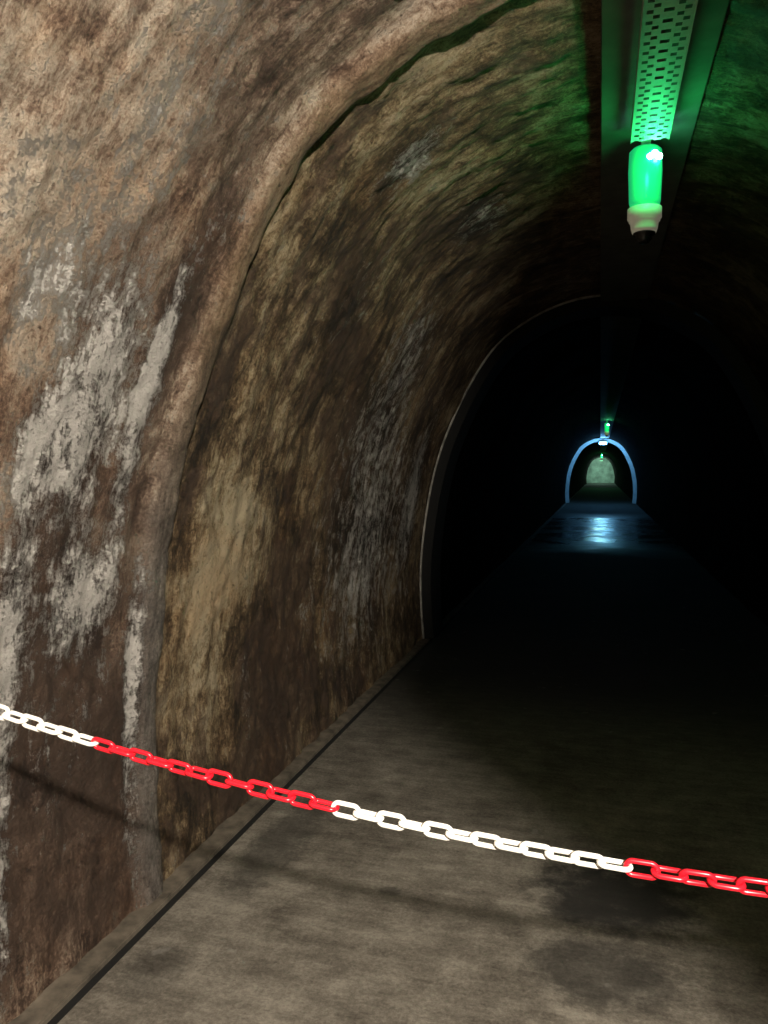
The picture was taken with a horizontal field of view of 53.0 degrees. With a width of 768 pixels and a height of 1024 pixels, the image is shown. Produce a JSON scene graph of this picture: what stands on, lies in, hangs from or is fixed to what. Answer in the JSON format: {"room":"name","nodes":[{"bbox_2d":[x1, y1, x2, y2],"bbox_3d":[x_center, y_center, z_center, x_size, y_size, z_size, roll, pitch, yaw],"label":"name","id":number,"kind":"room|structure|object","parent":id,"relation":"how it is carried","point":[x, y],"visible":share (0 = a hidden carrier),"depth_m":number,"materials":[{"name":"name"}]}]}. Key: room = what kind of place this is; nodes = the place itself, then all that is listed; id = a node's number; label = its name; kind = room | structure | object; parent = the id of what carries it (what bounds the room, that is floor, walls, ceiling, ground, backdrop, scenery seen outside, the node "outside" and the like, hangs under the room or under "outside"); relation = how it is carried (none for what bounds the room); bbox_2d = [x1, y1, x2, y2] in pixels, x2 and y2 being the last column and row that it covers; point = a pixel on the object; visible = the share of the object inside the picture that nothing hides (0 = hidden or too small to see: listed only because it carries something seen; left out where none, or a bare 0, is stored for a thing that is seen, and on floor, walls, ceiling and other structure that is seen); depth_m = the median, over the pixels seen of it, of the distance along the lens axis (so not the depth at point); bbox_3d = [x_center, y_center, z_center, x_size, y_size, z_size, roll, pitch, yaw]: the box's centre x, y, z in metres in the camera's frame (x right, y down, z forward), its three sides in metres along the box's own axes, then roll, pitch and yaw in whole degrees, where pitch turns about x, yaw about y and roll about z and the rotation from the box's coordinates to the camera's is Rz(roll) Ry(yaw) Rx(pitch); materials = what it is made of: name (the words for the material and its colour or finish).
{"room":"underground passage","nodes":[
{"label":"underground passage","id":0,"kind":"room"},
{"bbox_2d":[0,87,589,1023],"bbox_3d":[11.274,-2.060,45.347,0.514,2.382,105.500,1,3,16],"label":"wall","id":1,"kind":"structure","parent":0,"point":[216,472],"depth_m":2.75,"materials":[{"name":"brown stone"}]},
{"bbox_2d":[8,491,578,1023],"bbox_3d":[5.738,0.225,26.484,0.170,0.148,66.000,1,3,16],"label":"curb","id":2,"kind":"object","parent":1,"relation":"attached to","point":[64,988],"depth_m":3.10,"materials":[{"name":"concrete"}]},
{"bbox_2d":[0,704,767,897],"bbox_3d":[0.262,0.250,0.876,3.360,0.342,0.022,1,3,16],"label":"chain","id":3,"kind":"object","parent":1,"relation":"hanging from","point":[472,837],"visible":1,"depth_m":0.95,"materials":[{"name":"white plastic"}]},
{"bbox_2d":[0,0,767,463],"bbox_3d":[12.659,-3.601,44.874,2.446,0.808,105.500,1,3,16],"label":"ceiling","id":4,"kind":"structure","parent":0,"point":[430,168],"depth_m":2.97,"materials":[{"name":"brown stone"}]},
{"bbox_2d":[420,295,767,638],"bbox_3d":[1.991,-0.343,6.979,3.310,3.124,0.470,1,3,16],"label":"rib","id":5,"kind":"object","parent":4,"relation":"attached to","point":[751,394],"visible":0.94,"depth_m":6.97,"materials":[{"name":"brown stone"}]},
{"bbox_2d":[599,438,607,444],"bbox_3d":[10.143,-3.270,35.663,0.400,0.288,0.165,1,3,16],"label":"lamp","id":6,"kind":"object","parent":4,"relation":"attached to","point":[601,442],"visible":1,"depth_m":35.60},
{"bbox_2d":[604,421,608,436],"bbox_3d":[6.645,-2.483,22.958,0.144,0.476,0.150,1,3,16],"label":"lamp","id":7,"kind":"object","parent":4,"relation":"hanging from","point":[606,426],"visible":1,"depth_m":22.91,"materials":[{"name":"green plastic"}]},
{"bbox_2d":[627,131,662,243],"bbox_3d":[1.141,-1.415,3.365,0.144,0.476,0.150,1,3,16],"label":"lamp","id":8,"kind":"object","parent":4,"relation":"hanging from","point":[644,214],"visible":1,"depth_m":3.32,"materials":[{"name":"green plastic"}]},
{"bbox_2d":[631,0,697,141],"bbox_3d":[0.241,-1.431,0.114,0.154,0.090,6.500,1,3,16],"label":"cable tray","id":9,"kind":"object","parent":4,"relation":"hanging from","point":[659,69],"visible":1,"depth_m":2.63,"materials":[{"name":"metal"}]},
{"bbox_2d":[600,0,729,449],"bbox_3d":[7.866,-2.973,27.272,0.390,0.032,63.000,1,3,16],"label":"board","id":10,"kind":"object","parent":4,"relation":"attached to","point":[628,267],"depth_m":3.49,"materials":[{"name":"metal"}]},
{"bbox_2d":[57,483,767,1023],"bbox_3d":[12.686,-0.735,44.711,3.270,0.200,105.100,1,3,16],"label":"floor","id":11,"kind":"structure","parent":0,"point":[604,693],"depth_m":3.38,"materials":[{"name":"concrete"}]},
{"bbox_2d":[565,438,636,503],"bbox_3d":[10.468,-2.059,37.148,3.620,3.291,0.500,1,3,16],"label":"arch","id":12,"kind":"object","parent":11,"relation":"on","point":[615,443],"visible":0.59,"depth_m":36.86,"materials":[{"name":"concrete"}]},
{"bbox_3d":[10.986,-0.641,45.193,0.260,0.160,105.100,1,3,16],"label":"channel","id":13,"kind":"object","parent":11,"relation":"in","visible":0},
{"bbox_2d":[47,504,566,1023],"bbox_3d":[5.839,0.236,26.456,0.040,0.128,66.000,1,3,16],"label":"trim","id":14,"kind":"structure","parent":13,"relation":"on","point":[149,925],"depth_m":3.11,"materials":[{"name":"black rubber"}]},
{"bbox_2d":[587,458,613,482],"bbox_3d":[26.789,-5.167,95.245,3.485,3.191,0.150,1,3,16],"label":"wall","id":15,"kind":"structure","parent":0,"point":[598,471],"depth_m":95.18,"materials":[{"name":"stone"}]},
{"bbox_2d":[611,370,767,625],"bbox_3d":[14.029,-2.020,44.575,0.519,2.385,105.500,1,3,16],"label":"wall","id":16,"kind":"structure","parent":0,"point":[703,480],"depth_m":10.64,"materials":[{"name":"brown stone"}]}
]}

